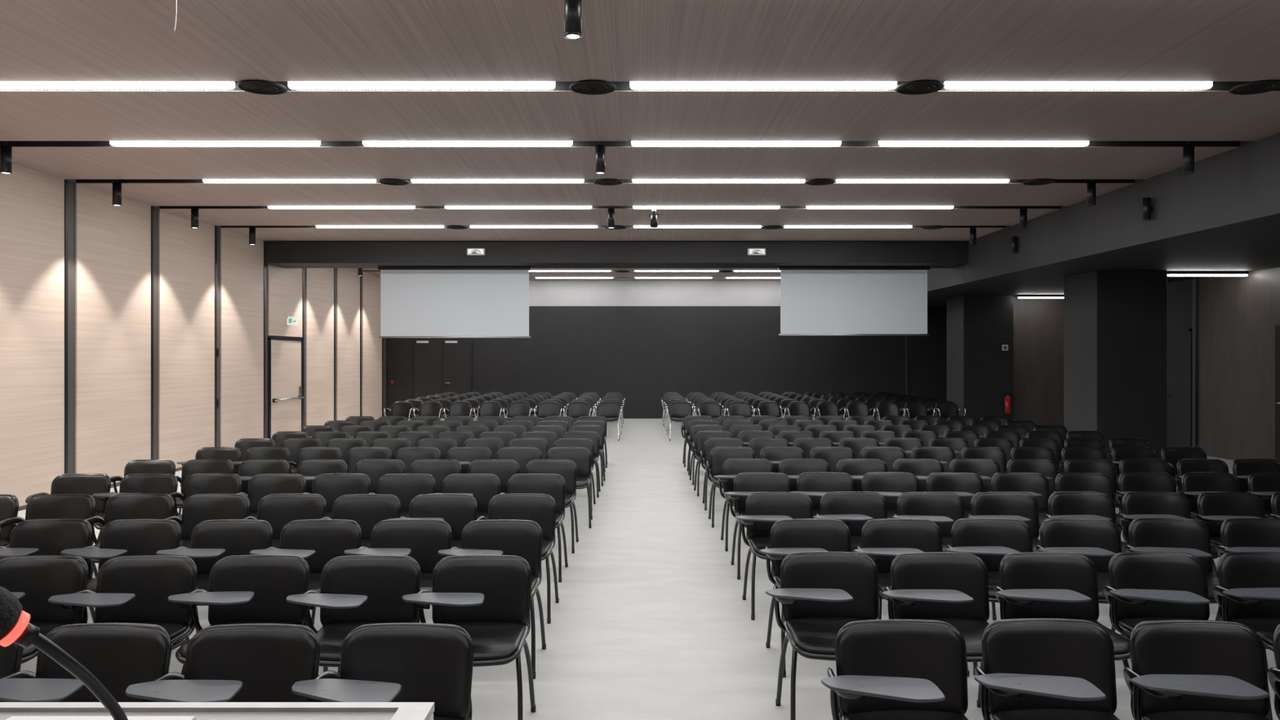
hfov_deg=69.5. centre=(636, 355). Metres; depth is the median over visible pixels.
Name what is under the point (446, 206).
ceiling light
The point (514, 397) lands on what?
armchair
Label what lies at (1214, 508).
armchair
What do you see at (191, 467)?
armchair
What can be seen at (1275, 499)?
armchair
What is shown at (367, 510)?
armchair
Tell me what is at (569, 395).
armchair
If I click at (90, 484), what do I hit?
armchair
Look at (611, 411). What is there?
armchair
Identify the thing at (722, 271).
ceiling vent
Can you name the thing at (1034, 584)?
armchair
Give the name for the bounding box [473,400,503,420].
armchair
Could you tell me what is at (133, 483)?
armchair
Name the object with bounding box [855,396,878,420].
armchair
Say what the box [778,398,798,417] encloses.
armchair
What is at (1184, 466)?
armchair
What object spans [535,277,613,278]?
ceiling light
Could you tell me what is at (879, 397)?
armchair
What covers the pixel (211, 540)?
armchair
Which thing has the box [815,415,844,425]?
armchair
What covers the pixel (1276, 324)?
door
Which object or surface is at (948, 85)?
ceiling light
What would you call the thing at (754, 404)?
armchair
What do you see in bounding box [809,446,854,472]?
armchair
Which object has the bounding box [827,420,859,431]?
armchair
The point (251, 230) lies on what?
ceiling spotlight
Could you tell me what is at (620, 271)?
ceiling vent
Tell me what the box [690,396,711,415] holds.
armchair
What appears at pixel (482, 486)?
armchair
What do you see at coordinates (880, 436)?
armchair
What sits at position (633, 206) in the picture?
ceiling light
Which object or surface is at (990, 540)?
armchair
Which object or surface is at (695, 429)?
armchair
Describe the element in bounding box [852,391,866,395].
armchair
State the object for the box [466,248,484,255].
emergency light
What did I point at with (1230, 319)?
wall
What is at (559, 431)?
armchair
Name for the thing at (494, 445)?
armchair
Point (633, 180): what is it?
ceiling light
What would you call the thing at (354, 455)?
armchair
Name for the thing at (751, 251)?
emergency light
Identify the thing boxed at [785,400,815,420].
armchair
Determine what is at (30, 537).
armchair
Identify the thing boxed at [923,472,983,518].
armchair
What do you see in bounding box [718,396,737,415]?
armchair
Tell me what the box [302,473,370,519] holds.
armchair
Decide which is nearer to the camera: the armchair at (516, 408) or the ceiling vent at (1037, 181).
the ceiling vent at (1037, 181)
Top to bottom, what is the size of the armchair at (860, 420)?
0.778 m
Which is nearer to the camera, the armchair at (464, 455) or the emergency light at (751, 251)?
the armchair at (464, 455)
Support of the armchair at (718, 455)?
on the floor
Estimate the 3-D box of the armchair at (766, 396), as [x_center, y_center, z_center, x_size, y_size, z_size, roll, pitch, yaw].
[3.405,1.350,23.173,0.610,0.800,0.532,0,0,4]
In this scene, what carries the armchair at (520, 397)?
on the floor
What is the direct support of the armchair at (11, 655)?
on the floor
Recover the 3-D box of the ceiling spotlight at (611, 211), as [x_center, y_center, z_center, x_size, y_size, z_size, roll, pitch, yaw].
[-0.370,-2.044,13.360,0.104,0.382,0.104,0,0,0]
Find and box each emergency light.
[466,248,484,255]
[747,248,765,255]
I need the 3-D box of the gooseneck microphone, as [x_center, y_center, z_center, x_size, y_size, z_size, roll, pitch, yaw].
[-0.576,0.349,0.920,0.061,0.289,0.226,0,0,16]
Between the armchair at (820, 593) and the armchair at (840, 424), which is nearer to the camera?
the armchair at (820, 593)
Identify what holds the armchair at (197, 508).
on the floor
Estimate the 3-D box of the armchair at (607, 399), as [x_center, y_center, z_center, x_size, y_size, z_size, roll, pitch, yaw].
[-0.604,1.350,20.241,0.610,0.800,0.532,0,0,3]
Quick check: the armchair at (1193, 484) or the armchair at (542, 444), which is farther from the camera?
the armchair at (542, 444)
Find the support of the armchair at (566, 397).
on the floor
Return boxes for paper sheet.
[5,715,195,719]
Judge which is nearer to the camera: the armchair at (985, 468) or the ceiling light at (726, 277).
the armchair at (985, 468)
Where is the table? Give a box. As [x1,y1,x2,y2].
[0,702,434,719]
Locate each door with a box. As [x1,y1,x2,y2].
[267,337,303,439]
[413,341,472,398]
[1166,328,1191,447]
[1272,320,1279,462]
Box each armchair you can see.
[0,493,18,546]
[0,493,97,577]
[0,519,94,622]
[0,555,88,663]
[0,622,171,702]
[0,642,23,702]
[25,473,111,518]
[48,555,197,650]
[60,519,189,640]
[84,493,174,563]
[88,473,177,580]
[99,459,182,542]
[124,623,319,702]
[155,519,272,633]
[164,493,250,548]
[167,473,241,528]
[168,555,309,675]
[175,459,233,508]
[176,447,240,514]
[232,447,289,474]
[234,438,275,461]
[235,473,306,519]
[237,459,289,494]
[242,493,326,548]
[249,519,361,675]
[271,431,308,447]
[280,438,321,474]
[286,555,421,672]
[288,447,341,473]
[291,622,474,719]
[296,459,347,493]
[301,425,334,438]
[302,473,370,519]
[311,431,349,447]
[311,493,400,624]
[324,420,355,431]
[325,438,366,462]
[338,425,373,438]
[343,519,452,592]
[345,416,374,425]
[346,447,391,473]
[353,431,391,447]
[354,459,405,493]
[359,420,391,431]
[368,473,435,517]
[370,438,411,459]
[377,416,407,425]
[377,425,411,438]
[383,400,415,420]
[387,493,477,548]
[395,420,426,431]
[395,431,433,447]
[395,447,440,473]
[402,555,536,719]
[405,398,422,417]
[409,459,461,493]
[411,416,440,425]
[413,400,444,419]
[415,425,450,438]
[416,438,457,459]
[417,396,433,402]
[426,395,443,420]
[426,473,500,519]
[431,420,462,431]
[433,398,451,418]
[435,393,450,398]
[436,431,474,447]
[438,519,546,679]
[442,391,457,396]
[443,396,459,403]
[444,400,474,417]
[444,416,473,425]
[446,447,491,473]
[452,395,467,400]
[454,425,488,438]
[459,393,475,398]
[461,398,479,420]
[462,438,503,459]
[466,391,480,396]
[466,420,497,431]
[467,459,519,493]
[469,396,486,404]
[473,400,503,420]
[475,395,493,420]
[476,493,559,623]
[477,416,506,425]
[479,431,515,447]
[483,393,498,399]
[489,391,504,396]
[489,398,508,417]
[492,425,526,438]
[496,396,513,404]
[496,447,542,474]
[500,473,568,582]
[502,395,519,401]
[502,400,533,420]
[502,420,533,431]
[507,393,524,399]
[507,438,548,459]
[511,416,540,426]
[514,391,528,397]
[518,398,537,416]
[520,431,557,449]
[522,396,540,415]
[525,459,578,553]
[528,395,544,402]
[530,425,564,439]
[532,393,548,399]
[533,400,563,421]
[537,391,552,399]
[537,420,568,432]
[543,416,573,431]
[544,398,566,416]
[546,447,592,528]
[551,396,569,416]
[553,395,572,404]
[553,431,600,497]
[553,438,595,511]
[557,393,576,422]
[560,391,578,399]
[563,400,592,422]
[567,398,595,416]
[568,420,605,471]
[569,425,605,485]
[570,416,607,467]
[573,396,597,423]
[578,395,599,416]
[580,393,599,416]
[583,391,601,400]
[593,400,622,440]
[595,398,623,436]
[597,396,623,432]
[599,395,624,427]
[600,393,624,426]
[602,391,625,423]
[660,391,684,422]
[661,393,685,426]
[662,395,688,427]
[663,396,690,432]
[665,398,693,435]
[666,400,695,440]
[680,415,712,466]
[684,391,702,399]
[684,420,719,475]
[686,393,706,400]
[688,395,706,415]
[688,425,724,484]
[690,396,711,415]
[692,431,732,496]
[693,398,720,415]
[695,400,725,421]
[700,438,744,510]
[706,446,755,527]
[708,391,725,399]
[712,393,728,401]
[713,458,773,551]
[716,395,733,402]
[716,415,746,426]
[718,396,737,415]
[721,398,743,415]
[722,420,754,431]
[724,472,791,579]
[725,400,755,420]
[728,425,763,438]
[733,391,749,398]
[734,492,813,620]
[737,393,754,399]
[737,431,774,447]
[742,395,759,401]
[746,396,763,404]
[748,438,789,458]
[749,415,778,425]
[750,398,769,415]
[755,400,786,420]
[757,391,773,397]
[757,420,789,431]
[759,518,851,677]
[760,446,804,472]
[762,393,782,418]
[765,551,878,719]
[768,395,784,400]
[768,425,801,438]
[773,396,790,404]
[777,431,814,446]
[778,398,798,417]
[778,458,829,491]
[782,391,796,396]
[782,415,811,425]
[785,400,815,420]
[787,393,802,399]
[790,471,854,515]
[792,438,833,458]
[793,420,824,431]
[794,395,815,420]
[800,396,817,403]
[804,391,819,396]
[804,425,838,438]
[808,398,826,417]
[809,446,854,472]
[811,393,826,420]
[813,491,887,599]
[815,400,845,417]
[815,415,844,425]
[819,431,856,446]
[820,395,835,400]
[821,619,968,719]
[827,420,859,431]
[828,391,845,420]
[828,396,848,420]
[835,458,887,491]
[836,393,851,398]
[836,398,854,418]
[838,437,879,458]
[843,425,877,437]
[844,395,861,419]
[844,400,875,419]
[848,415,877,425]
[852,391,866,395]
[853,518,969,676]
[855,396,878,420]
[858,471,919,519]
[860,431,897,446]
[860,446,906,471]
[861,393,876,397]
[863,420,895,431]
[865,398,882,417]
[871,395,885,399]
[874,400,905,420]
[875,391,889,395]
[880,425,914,437]
[881,552,989,707]
[882,396,897,401]
[882,415,911,425]
[883,437,924,458]
[885,393,899,396]
[892,491,964,552]
[893,398,911,415]
[893,458,943,492]
[896,395,911,399]
[899,420,930,431]
[902,400,934,420]
[902,431,938,446]
[908,396,924,401]
[911,446,955,472]
[914,415,942,425]
[919,425,952,438]
[921,398,939,415]
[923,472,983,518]
[928,438,968,458]
[933,400,966,420]
[934,420,965,431]
[942,431,979,446]
[945,518,1032,675]
[946,415,976,425]
[949,458,1000,492]
[958,425,991,438]
[960,446,1006,472]
[967,492,1040,620]
[969,420,1001,431]
[973,437,1013,463]
[974,617,1119,719]
[980,415,1009,425]
[983,431,1021,447]
[988,472,1049,528]
[994,551,1131,695]
[995,425,1029,439]
[1004,420,1036,431]
[1006,458,1057,495]
[1010,446,1055,462]
[1019,438,1062,474]
[1026,431,1063,461]
[1033,425,1067,448]
[1035,518,1121,631]
[1044,492,1129,552]
[1052,472,1124,528]
[1058,446,1119,490]
[1063,437,1105,451]
[1063,458,1119,507]
[1066,431,1109,460]
[1103,551,1209,639]
[1106,437,1150,461]
[1111,446,1155,479]
[1115,471,1194,533]
[1116,458,1170,514]
[1118,491,1218,577]
[1120,517,1219,634]
[1123,619,1270,719]
[1160,446,1207,487]
[1174,458,1228,493]
[1178,472,1239,576]
[1194,492,1265,547]
[1213,551,1279,719]
[1215,518,1279,672]
[1231,458,1279,492]
[1246,472,1279,518]
[1266,623,1279,719]
[1267,492,1279,518]
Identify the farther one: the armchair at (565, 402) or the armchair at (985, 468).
the armchair at (565, 402)
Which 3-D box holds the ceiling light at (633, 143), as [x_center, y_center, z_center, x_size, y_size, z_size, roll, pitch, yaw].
[1.010,-2.185,9.360,2.130,0.100,0.105,0,0,0]
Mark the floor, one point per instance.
(651, 620)
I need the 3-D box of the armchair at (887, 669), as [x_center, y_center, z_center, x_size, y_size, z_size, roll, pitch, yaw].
[0.916,1.361,3.183,0.579,0.778,0.530,0,0,-1]
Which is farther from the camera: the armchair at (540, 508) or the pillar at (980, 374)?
the pillar at (980, 374)
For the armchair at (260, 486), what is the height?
0.778 m
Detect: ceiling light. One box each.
[0,81,237,89]
[109,141,322,146]
[202,179,376,182]
[267,205,415,208]
[288,81,555,89]
[315,225,444,227]
[362,141,573,146]
[410,179,583,182]
[444,205,591,208]
[469,225,597,227]
[528,270,611,271]
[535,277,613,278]
[630,81,897,89]
[631,141,841,146]
[632,179,804,182]
[632,205,780,208]
[633,225,761,227]
[634,270,718,271]
[635,277,711,278]
[726,277,780,278]
[733,270,780,271]
[784,225,911,227]
[806,205,953,208]
[835,179,1008,182]
[877,141,1088,146]
[942,81,1212,89]
[1017,294,1063,298]
[1166,271,1248,276]
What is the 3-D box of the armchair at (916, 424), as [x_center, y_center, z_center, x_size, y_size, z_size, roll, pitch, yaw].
[4.163,1.361,13.773,0.582,0.778,0.530,0,0,-2]
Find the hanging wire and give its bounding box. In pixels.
[173,0,177,32]
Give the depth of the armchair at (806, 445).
10.87 m
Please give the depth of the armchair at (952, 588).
4.48 m
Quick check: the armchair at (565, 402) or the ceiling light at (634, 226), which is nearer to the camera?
the ceiling light at (634, 226)
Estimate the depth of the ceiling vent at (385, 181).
11.32 m
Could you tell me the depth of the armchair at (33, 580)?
4.43 m
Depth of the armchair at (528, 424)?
13.82 m
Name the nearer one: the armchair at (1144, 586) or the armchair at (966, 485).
the armchair at (1144, 586)
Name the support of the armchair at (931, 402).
on the floor
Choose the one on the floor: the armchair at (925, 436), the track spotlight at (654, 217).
the armchair at (925, 436)
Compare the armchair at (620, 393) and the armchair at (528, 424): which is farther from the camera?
the armchair at (620, 393)
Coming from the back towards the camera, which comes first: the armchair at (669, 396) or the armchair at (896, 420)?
the armchair at (669, 396)
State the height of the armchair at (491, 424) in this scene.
0.778 m
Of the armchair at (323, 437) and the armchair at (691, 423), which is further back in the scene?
the armchair at (691, 423)
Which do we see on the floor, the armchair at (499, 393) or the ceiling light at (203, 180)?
the armchair at (499, 393)
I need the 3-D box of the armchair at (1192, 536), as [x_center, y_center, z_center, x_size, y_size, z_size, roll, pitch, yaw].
[3.114,1.361,5.315,0.579,0.778,0.530,0,0,1]
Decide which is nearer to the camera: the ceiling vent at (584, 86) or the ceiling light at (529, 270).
the ceiling vent at (584, 86)
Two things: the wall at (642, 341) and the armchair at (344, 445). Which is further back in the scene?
the wall at (642, 341)
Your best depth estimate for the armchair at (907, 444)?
10.89 m
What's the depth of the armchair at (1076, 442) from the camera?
10.89 m
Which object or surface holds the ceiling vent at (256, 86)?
in the ceiling
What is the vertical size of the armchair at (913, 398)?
0.800 m
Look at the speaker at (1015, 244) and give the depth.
14.96 m
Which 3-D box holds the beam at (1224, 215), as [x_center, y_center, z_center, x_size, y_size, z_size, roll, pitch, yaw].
[8.200,-1.883,11.625,4.000,1.013,29.250,0,0,0]
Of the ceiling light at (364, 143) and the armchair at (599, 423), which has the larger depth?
the armchair at (599, 423)
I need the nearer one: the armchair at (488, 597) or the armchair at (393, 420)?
the armchair at (488, 597)
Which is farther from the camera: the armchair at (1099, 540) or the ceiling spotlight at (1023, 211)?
the ceiling spotlight at (1023, 211)
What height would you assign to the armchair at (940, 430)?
0.778 m
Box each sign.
[286,315,297,324]
[1001,344,1008,351]
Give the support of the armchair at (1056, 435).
on the floor
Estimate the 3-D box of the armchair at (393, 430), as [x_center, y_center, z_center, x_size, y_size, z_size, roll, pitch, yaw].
[-3.383,1.361,12.677,0.533,0.778,0.530,0,0,-1]
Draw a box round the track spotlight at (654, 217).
[648,208,658,227]
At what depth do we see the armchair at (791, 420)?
14.93 m
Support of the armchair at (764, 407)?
on the floor
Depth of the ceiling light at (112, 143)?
9.32 m
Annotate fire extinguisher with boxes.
[1004,392,1013,413]
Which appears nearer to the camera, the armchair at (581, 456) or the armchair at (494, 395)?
the armchair at (581, 456)
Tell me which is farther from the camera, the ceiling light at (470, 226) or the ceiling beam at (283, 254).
the ceiling beam at (283, 254)
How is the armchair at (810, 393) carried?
on the floor
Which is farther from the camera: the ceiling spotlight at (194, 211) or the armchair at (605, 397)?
the armchair at (605, 397)
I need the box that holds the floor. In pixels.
[17,418,1278,719]
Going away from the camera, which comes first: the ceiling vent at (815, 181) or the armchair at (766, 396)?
the ceiling vent at (815, 181)
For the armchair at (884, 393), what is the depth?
24.32 m
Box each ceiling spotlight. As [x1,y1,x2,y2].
[0,141,12,173]
[112,179,121,205]
[191,205,198,228]
[248,225,255,244]
[358,268,362,275]
[564,0,582,39]
[595,141,604,173]
[607,205,614,228]
[969,225,976,244]
[1019,205,1026,228]
[1086,179,1096,205]
[1182,141,1194,173]
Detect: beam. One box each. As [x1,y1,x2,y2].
[264,240,968,268]
[927,133,1279,306]
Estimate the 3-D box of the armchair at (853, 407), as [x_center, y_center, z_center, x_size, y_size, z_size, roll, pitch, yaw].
[4.648,1.350,19.274,0.610,0.800,0.532,0,0,1]
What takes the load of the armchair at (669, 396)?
on the floor
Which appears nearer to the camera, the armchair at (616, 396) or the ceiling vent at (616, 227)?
the ceiling vent at (616, 227)
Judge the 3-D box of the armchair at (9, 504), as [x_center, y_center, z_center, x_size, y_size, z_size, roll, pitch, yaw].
[-4.591,1.361,6.275,0.582,0.778,0.530,0,0,1]
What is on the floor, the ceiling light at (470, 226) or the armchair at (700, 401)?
the armchair at (700, 401)
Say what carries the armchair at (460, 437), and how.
on the floor
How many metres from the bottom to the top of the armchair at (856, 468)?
0.778 m
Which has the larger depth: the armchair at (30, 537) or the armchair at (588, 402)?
the armchair at (588, 402)
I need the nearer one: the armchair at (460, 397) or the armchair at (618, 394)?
the armchair at (460, 397)
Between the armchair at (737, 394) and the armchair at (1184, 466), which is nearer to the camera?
the armchair at (1184, 466)
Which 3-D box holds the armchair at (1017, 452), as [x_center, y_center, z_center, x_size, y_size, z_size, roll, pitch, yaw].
[4.203,1.361,9.675,0.533,0.778,0.530,0,0,-1]
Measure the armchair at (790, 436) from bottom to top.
0.778 m
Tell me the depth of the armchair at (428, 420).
14.83 m
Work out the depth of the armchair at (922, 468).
8.66 m
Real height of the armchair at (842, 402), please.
0.800 m
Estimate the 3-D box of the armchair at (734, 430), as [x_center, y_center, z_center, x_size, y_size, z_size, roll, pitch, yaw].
[1.513,1.361,12.749,0.533,0.778,0.530,0,0,0]
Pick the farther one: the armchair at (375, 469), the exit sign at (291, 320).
the exit sign at (291, 320)
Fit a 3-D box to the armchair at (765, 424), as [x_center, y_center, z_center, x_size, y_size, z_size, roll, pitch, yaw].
[2.052,1.361,13.772,0.533,0.778,0.530,0,0,-1]
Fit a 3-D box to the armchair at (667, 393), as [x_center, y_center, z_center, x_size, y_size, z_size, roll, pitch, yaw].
[0.933,1.350,24.169,0.610,0.800,0.532,0,0,-2]
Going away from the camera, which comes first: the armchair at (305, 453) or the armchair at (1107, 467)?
the armchair at (1107, 467)
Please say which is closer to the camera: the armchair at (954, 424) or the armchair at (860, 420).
the armchair at (954, 424)
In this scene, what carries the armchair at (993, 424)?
on the floor
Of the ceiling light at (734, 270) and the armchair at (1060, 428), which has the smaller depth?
the armchair at (1060, 428)
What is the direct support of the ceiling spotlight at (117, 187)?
hanging from the rail
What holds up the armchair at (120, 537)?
on the floor
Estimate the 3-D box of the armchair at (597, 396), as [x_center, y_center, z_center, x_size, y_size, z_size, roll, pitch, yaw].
[-1.225,1.350,24.163,0.610,0.800,0.532,0,0,1]
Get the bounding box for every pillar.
[946,295,1013,420]
[1063,270,1166,459]
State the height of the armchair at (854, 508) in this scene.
0.778 m
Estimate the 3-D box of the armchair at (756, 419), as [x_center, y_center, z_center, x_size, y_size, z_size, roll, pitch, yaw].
[2.019,1.361,14.751,0.582,0.778,0.530,0,0,-1]
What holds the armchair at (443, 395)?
on the floor
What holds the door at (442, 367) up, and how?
in the wall at (642, 341)
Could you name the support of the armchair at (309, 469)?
on the floor
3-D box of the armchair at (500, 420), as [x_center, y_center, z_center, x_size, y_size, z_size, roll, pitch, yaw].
[-2.368,1.361,14.650,0.582,0.778,0.530,0,0,1]
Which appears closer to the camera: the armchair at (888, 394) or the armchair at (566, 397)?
the armchair at (566, 397)
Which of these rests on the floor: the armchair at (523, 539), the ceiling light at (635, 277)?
the armchair at (523, 539)
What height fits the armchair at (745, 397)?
0.800 m
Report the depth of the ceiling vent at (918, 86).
7.33 m
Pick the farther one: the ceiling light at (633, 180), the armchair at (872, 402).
the armchair at (872, 402)
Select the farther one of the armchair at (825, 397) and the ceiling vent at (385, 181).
the armchair at (825, 397)
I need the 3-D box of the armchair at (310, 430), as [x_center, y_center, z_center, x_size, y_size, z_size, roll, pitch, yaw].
[-4.477,1.361,12.670,0.582,0.778,0.530,0,0,2]
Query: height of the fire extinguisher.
0.480 m
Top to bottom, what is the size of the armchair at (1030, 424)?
0.778 m
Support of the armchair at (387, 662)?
on the floor
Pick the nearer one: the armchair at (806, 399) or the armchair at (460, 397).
the armchair at (806, 399)
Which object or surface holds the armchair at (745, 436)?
on the floor
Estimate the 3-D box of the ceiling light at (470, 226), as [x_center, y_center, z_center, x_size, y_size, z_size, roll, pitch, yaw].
[-1.715,-2.185,15.360,2.130,0.100,0.105,0,0,0]
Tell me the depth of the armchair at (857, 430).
12.92 m
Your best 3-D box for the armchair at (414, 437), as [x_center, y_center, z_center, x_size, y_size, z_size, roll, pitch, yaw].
[-2.866,1.361,11.675,0.533,0.778,0.530,0,0,0]
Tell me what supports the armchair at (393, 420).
on the floor
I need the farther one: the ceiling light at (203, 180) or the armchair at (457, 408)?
the armchair at (457, 408)
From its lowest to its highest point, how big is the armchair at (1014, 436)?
0.778 m
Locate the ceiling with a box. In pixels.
[0,0,1279,279]
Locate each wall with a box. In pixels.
[0,163,386,511]
[386,280,946,418]
[1013,297,1063,426]
[1166,267,1279,460]
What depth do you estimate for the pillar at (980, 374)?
20.89 m
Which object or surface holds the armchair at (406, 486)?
on the floor
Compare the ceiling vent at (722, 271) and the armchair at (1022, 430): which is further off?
the ceiling vent at (722, 271)
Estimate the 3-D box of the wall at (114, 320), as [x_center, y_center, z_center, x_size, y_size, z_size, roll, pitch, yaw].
[-7.064,-0.200,11.625,0.212,3.900,29.250,0,0,0]
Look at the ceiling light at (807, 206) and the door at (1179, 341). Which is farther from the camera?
the door at (1179, 341)
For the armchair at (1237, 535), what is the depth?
5.46 m
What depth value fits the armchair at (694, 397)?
22.36 m
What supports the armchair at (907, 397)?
on the floor
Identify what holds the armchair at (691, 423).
on the floor
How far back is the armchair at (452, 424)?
13.84 m
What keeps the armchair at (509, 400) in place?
on the floor
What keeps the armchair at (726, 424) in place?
on the floor
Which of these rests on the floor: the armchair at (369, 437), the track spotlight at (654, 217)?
the armchair at (369, 437)
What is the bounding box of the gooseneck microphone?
[0,586,128,719]
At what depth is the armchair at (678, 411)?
19.40 m
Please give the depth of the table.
1.28 m
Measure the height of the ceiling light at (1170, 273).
0.080 m
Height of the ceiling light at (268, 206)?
0.100 m
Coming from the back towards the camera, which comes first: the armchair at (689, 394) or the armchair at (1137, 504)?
the armchair at (689, 394)
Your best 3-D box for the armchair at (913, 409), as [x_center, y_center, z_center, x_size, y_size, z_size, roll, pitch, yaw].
[5.881,1.350,19.263,0.610,0.800,0.532,0,0,-1]
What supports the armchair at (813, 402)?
on the floor
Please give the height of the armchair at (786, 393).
0.800 m
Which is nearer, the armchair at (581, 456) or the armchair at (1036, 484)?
the armchair at (1036, 484)
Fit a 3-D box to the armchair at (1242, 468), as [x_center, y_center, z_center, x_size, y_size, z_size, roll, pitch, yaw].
[5.787,1.361,8.502,0.583,0.778,0.530,0,0,0]
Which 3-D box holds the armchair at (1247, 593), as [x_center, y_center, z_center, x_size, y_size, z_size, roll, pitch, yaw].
[3.036,1.361,4.358,0.583,0.778,0.530,0,0,2]
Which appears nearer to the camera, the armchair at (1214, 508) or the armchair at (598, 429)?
the armchair at (1214, 508)
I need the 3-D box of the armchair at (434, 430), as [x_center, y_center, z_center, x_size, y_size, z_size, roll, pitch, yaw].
[-2.842,1.361,12.654,0.533,0.778,0.530,0,0,-2]
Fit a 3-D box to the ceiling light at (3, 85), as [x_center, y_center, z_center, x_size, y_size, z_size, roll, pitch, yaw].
[-4.275,-2.185,7.360,2.130,0.100,0.105,0,0,0]
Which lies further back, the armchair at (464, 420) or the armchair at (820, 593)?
the armchair at (464, 420)
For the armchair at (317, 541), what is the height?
0.778 m
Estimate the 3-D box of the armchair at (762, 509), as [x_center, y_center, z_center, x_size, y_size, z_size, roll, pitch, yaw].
[0.964,1.361,6.370,0.582,0.778,0.530,0,0,0]
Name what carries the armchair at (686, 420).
on the floor
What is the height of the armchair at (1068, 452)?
0.778 m
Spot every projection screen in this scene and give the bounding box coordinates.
[377,266,531,337]
[777,266,929,335]
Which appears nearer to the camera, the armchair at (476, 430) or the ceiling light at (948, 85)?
the ceiling light at (948, 85)
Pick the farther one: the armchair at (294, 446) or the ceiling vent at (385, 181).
the ceiling vent at (385, 181)
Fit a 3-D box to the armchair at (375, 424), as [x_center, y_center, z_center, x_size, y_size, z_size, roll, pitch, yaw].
[-3.968,1.361,13.668,0.582,0.778,0.530,0,0,0]
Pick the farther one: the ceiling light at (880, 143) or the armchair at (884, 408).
the armchair at (884, 408)
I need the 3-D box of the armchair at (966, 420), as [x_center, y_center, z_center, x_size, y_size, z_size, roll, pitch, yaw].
[5.243,1.361,14.774,0.533,0.778,0.530,0,0,0]
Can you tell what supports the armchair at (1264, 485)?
on the floor
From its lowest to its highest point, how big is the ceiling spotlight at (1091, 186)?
0.382 m
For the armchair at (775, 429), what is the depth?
12.92 m
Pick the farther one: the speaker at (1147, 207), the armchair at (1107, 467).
the speaker at (1147, 207)
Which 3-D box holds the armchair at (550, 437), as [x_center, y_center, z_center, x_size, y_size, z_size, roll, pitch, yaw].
[-1.271,1.361,11.657,0.533,0.778,0.530,0,0,0]
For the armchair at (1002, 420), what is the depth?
14.95 m
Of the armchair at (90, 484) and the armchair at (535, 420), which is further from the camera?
the armchair at (535, 420)
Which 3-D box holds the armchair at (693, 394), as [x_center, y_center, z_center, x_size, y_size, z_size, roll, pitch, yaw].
[1.550,1.350,23.199,0.610,0.800,0.532,0,0,3]
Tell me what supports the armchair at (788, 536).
on the floor
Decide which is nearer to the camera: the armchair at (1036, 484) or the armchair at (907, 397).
the armchair at (1036, 484)
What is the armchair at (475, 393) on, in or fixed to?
on the floor
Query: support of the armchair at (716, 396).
on the floor
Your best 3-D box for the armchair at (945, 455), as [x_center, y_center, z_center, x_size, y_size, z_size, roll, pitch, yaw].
[3.116,1.361,9.671,0.582,0.778,0.530,0,0,-1]
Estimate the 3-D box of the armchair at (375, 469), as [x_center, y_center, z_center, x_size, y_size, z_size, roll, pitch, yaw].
[-2.412,1.361,8.452,0.533,0.778,0.530,0,0,-1]
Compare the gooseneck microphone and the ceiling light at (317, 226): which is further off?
the ceiling light at (317, 226)
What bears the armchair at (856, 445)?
on the floor
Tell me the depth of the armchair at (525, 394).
24.32 m
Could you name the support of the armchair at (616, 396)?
on the floor
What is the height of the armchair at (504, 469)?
0.778 m
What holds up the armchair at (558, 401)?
on the floor
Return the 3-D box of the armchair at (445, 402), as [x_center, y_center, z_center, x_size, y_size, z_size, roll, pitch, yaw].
[-4.311,1.350,20.246,0.610,0.800,0.532,0,0,-3]
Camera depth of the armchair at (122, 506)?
6.45 m
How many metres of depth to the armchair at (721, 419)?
14.94 m
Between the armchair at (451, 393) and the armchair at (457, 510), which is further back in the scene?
the armchair at (451, 393)
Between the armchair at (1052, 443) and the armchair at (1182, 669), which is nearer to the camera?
the armchair at (1182, 669)
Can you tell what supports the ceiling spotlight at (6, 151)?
hanging from the rail
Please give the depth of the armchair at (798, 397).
22.36 m
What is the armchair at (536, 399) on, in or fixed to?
on the floor
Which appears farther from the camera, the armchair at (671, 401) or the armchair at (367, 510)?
the armchair at (671, 401)
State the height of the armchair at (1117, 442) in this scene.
0.778 m
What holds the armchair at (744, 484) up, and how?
on the floor
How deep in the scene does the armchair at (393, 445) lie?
10.81 m
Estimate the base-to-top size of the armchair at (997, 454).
0.778 m
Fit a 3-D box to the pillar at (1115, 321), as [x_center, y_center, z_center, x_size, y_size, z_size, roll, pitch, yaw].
[7.970,0.187,15.417,1.140,3.126,1.146,0,0,0]
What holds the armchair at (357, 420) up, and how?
on the floor
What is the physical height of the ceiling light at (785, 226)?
0.100 m
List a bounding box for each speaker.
[1011,235,1018,253]
[1142,197,1152,220]
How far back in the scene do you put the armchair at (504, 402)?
20.41 m
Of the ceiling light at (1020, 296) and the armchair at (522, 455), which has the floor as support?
the armchair at (522, 455)
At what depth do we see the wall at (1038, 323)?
21.50 m
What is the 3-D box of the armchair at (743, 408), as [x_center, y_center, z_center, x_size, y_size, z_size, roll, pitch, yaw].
[2.166,1.350,19.264,0.610,0.800,0.532,0,0,1]
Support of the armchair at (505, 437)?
on the floor
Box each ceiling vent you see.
[235,80,287,94]
[377,178,409,185]
[445,225,468,229]
[568,80,616,94]
[592,178,623,185]
[604,225,626,229]
[615,270,630,272]
[718,270,733,272]
[761,225,783,229]
[804,178,835,185]
[895,80,945,94]
[922,225,946,229]
[1022,178,1055,185]
[1229,80,1279,94]
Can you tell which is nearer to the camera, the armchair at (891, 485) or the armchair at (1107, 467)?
the armchair at (891, 485)
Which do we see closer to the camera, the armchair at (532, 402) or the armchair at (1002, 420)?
the armchair at (1002, 420)
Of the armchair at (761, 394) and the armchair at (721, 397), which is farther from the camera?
the armchair at (761, 394)
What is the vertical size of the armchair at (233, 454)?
0.778 m

